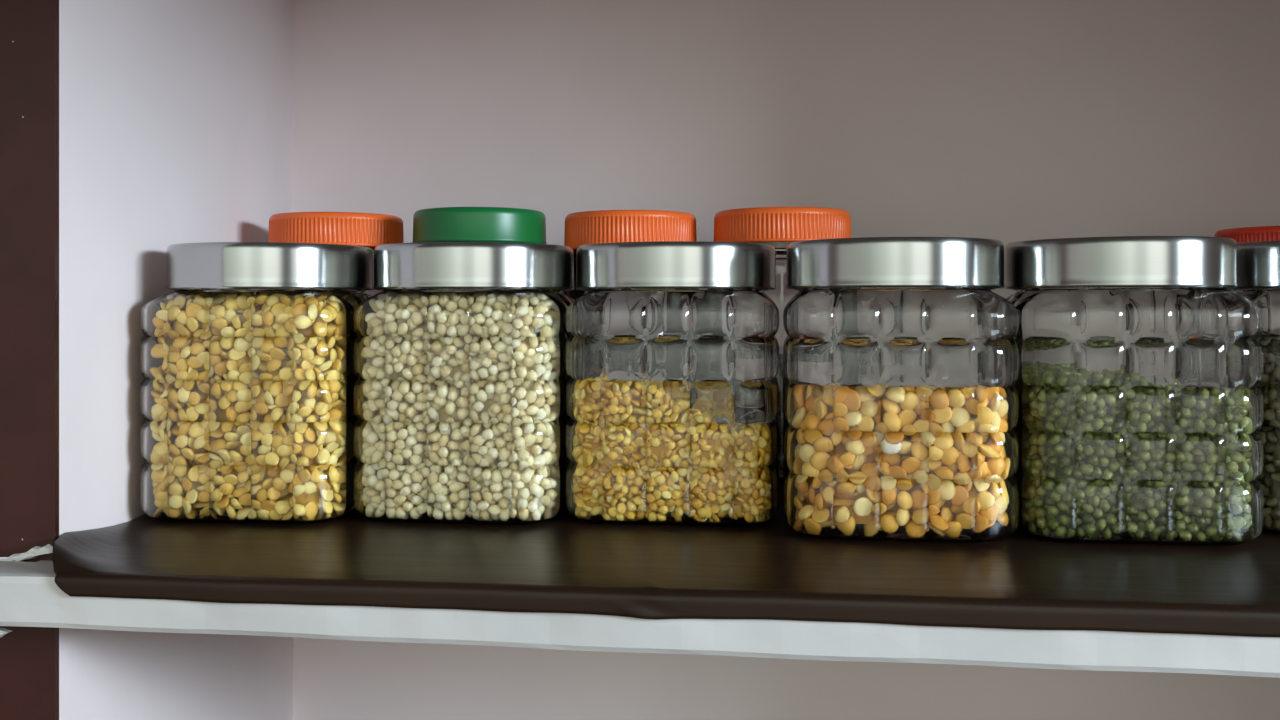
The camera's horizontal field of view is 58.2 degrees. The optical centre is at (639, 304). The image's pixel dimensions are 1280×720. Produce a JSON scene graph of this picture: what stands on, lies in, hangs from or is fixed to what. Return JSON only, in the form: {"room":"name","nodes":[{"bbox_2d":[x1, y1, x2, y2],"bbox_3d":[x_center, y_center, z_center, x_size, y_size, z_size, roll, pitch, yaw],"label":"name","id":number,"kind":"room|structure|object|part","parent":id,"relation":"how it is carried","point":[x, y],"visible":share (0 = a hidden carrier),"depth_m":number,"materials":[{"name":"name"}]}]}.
{"room":"kitchen","nodes":[
{"label":"kitchen","id":0,"kind":"room"},
{"bbox_2d":[0,0,58,719],"bbox_3d":[-0.478,-0.025,0.556,0.422,1.220,0.004,0,0,7],"label":"wall","id":1,"kind":"structure","parent":0,"point":[29,29],"depth_m":0.53,"materials":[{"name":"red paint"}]},
{"bbox_2d":[0,628,11,636],"bbox_3d":[-0.295,0.152,0.530,0.010,0.004,0.004,0,0,7],"label":"trim","id":2,"kind":"structure","parent":1,"relation":"attached to","point":[3,631],"depth_m":0.53,"materials":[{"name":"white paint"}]},
{"bbox_2d":[0,544,52,561],"bbox_3d":[-0.285,0.116,0.529,0.030,0.012,0.004,0,0,7],"label":"trim","id":3,"kind":"structure","parent":1,"relation":"attached to","point":[35,551],"depth_m":0.53,"materials":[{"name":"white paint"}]},
{"bbox_2d":[59,0,292,719],"bbox_3d":[-0.454,-0.025,0.772,0.421,1.220,0.431,0,0,7],"label":"wall","id":4,"kind":"structure","parent":0,"point":[176,116],"depth_m":0.63,"materials":[{"name":"white paint"}]},
{"bbox_2d":[293,0,1279,719],"bbox_3d":[0.135,-0.025,0.946,1.550,1.220,0.050,0,0,7],"label":"wall","id":5,"kind":"structure","parent":0,"point":[1006,121],"depth_m":0.92,"materials":[{"name":"white paint"}]},
{"bbox_2d":[0,560,1279,677],"bbox_3d":[0.070,0.132,0.694,1.220,0.028,0.464,0,0,7],"label":"shelf","id":6,"kind":"object","parent":5,"relation":"attached to","point":[30,596],"visible":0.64,"depth_m":0.47,"materials":[{"name":"white wood"}]},
{"bbox_2d":[52,482,1279,636],"bbox_3d":[0.113,0.117,0.684,0.866,0.021,0.462,0,0,7],"label":"mat","id":7,"kind":"object","parent":6,"relation":"on","point":[564,563],"visible":0.42,"depth_m":0.50,"materials":[{"name":"brown plastic"}]},
{"bbox_2d":[139,242,373,523],"bbox_3d":[-0.209,0.041,0.655,0.115,0.148,0.115,0,0,5],"label":"storage jar","id":8,"kind":"object","parent":7,"relation":"on","point":[247,368],"visible":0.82,"depth_m":0.60,"materials":[{"name":"clear glass"}]},
{"bbox_3d":[-0.209,-0.021,0.655,0.113,0.024,0.113,0,0,5],"label":"lid","id":9,"kind":"part","parent":8,"relation":"part of","materials":[{"name":"silver metal"}]},
{"bbox_2d":[268,212,403,252],"bbox_3d":[-0.217,0.026,0.825,0.096,0.179,0.096,0,0,1],"label":"jar","id":10,"kind":"object","parent":7,"relation":"on","point":[370,230],"visible":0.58,"depth_m":0.78,"materials":[{"name":"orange plastic"}]},
{"bbox_2d":[353,242,574,524],"bbox_3d":[-0.094,0.041,0.653,0.115,0.148,0.115,0,0,7],"label":"storage jar","id":11,"kind":"object","parent":7,"relation":"on","point":[459,361],"visible":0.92,"depth_m":0.60,"materials":[{"name":"clear glass"}]},
{"bbox_3d":[-0.094,-0.021,0.653,0.113,0.024,0.113,0,0,7],"label":"lid","id":12,"kind":"part","parent":11,"relation":"part of","materials":[{"name":"silver metal"}]},
{"bbox_2d":[412,207,546,243],"bbox_3d":[-0.111,0.025,0.800,0.097,0.180,0.097,0,0,7],"label":"jar","id":13,"kind":"object","parent":7,"relation":"on","point":[443,224],"visible":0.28,"depth_m":0.76,"materials":[{"name":"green plastic"}]},
{"bbox_2d":[563,210,696,299],"bbox_3d":[-0.007,0.026,0.800,0.094,0.178,0.094,0,0,38],"label":"jar","id":14,"kind":"object","parent":7,"relation":"on","point":[600,226],"visible":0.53,"depth_m":0.76,"materials":[{"name":"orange plastic"}]},
{"bbox_3d":[-0.007,-0.050,0.800,0.092,0.025,0.092,0,0,7],"label":"lid","id":15,"kind":"part","parent":14,"relation":"part of","materials":[{"name":"orange plastic"}]},
{"bbox_2d":[565,241,778,526],"bbox_3d":[0.020,0.041,0.648,0.115,0.148,0.115,0,0,6],"label":"storage jar","id":16,"kind":"object","parent":7,"relation":"on","point":[672,356],"visible":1,"depth_m":0.59,"materials":[{"name":"clear glass"}]},
{"bbox_3d":[0.020,-0.021,0.648,0.113,0.024,0.113,0,0,6],"label":"lid","id":17,"kind":"part","parent":16,"relation":"part of","materials":[{"name":"silver metal"}]},
{"bbox_2d":[714,207,850,481],"bbox_3d":[0.098,0.026,0.790,0.096,0.179,0.096,0,0,-37],"label":"jar","id":18,"kind":"object","parent":7,"relation":"on","point":[778,227],"visible":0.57,"depth_m":0.75,"materials":[{"name":"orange plastic"}]},
{"bbox_2d":[776,353,785,467],"bbox_3d":[0.098,0.070,0.790,0.088,0.073,0.088,0,0,7],"label":"seeds","id":19,"kind":"object","parent":18,"relation":"in","point":[781,377],"visible":0.02,"depth_m":0.75,"materials":[{"name":"brown"}]},
{"bbox_3d":[0.098,-0.052,0.790,0.094,0.023,0.094,0,0,7],"label":"lid","id":20,"kind":"part","parent":18,"relation":"part of","materials":[{"name":"orange plastic"}]},
{"bbox_2d":[783,237,1018,542],"bbox_3d":[0.134,0.041,0.608,0.115,0.148,0.115,0,0,7],"label":"storage jar","id":21,"kind":"object","parent":7,"relation":"on","point":[901,355],"visible":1,"depth_m":0.55,"materials":[{"name":"clear glass"}]},
{"bbox_3d":[0.134,-0.021,0.608,0.113,0.024,0.113,0,0,7],"label":"lid","id":22,"kind":"part","parent":21,"relation":"part of","materials":[{"name":"silver metal"}]},
{"bbox_2d":[1004,236,1263,545],"bbox_3d":[0.249,0.041,0.601,0.115,0.148,0.115,0,0,7],"label":"storage jar","id":23,"kind":"object","parent":7,"relation":"on","point":[1141,404],"visible":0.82,"depth_m":0.55,"materials":[{"name":"clear glass"}]},
{"bbox_3d":[0.249,-0.021,0.601,0.113,0.024,0.113,0,0,7],"label":"lid","id":24,"kind":"part","parent":23,"relation":"part of","materials":[{"name":"silver metal"}]},
{"bbox_2d":[1214,226,1279,242],"bbox_3d":[0.447,0.031,0.800,0.089,0.168,0.089,0,0,-44],"label":"jar","id":25,"kind":"object","parent":7,"relation":"on","point":[1260,233],"visible":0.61,"depth_m":0.78,"materials":[{"name":"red plastic"}]},
{"bbox_2d":[1226,240,1279,533],"bbox_3d":[0.370,0.041,0.618,0.115,0.148,0.115,0,0,7],"label":"storage jar","id":26,"kind":"object","parent":7,"relation":"on","point":[1258,263],"visible":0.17,"depth_m":0.57,"materials":[{"name":"clear glass"}]},
{"bbox_3d":[0.370,-0.021,0.618,0.113,0.024,0.113,0,0,7],"label":"lid","id":27,"kind":"part","parent":26,"relation":"part of","materials":[{"name":"silver metal"}]}
]}

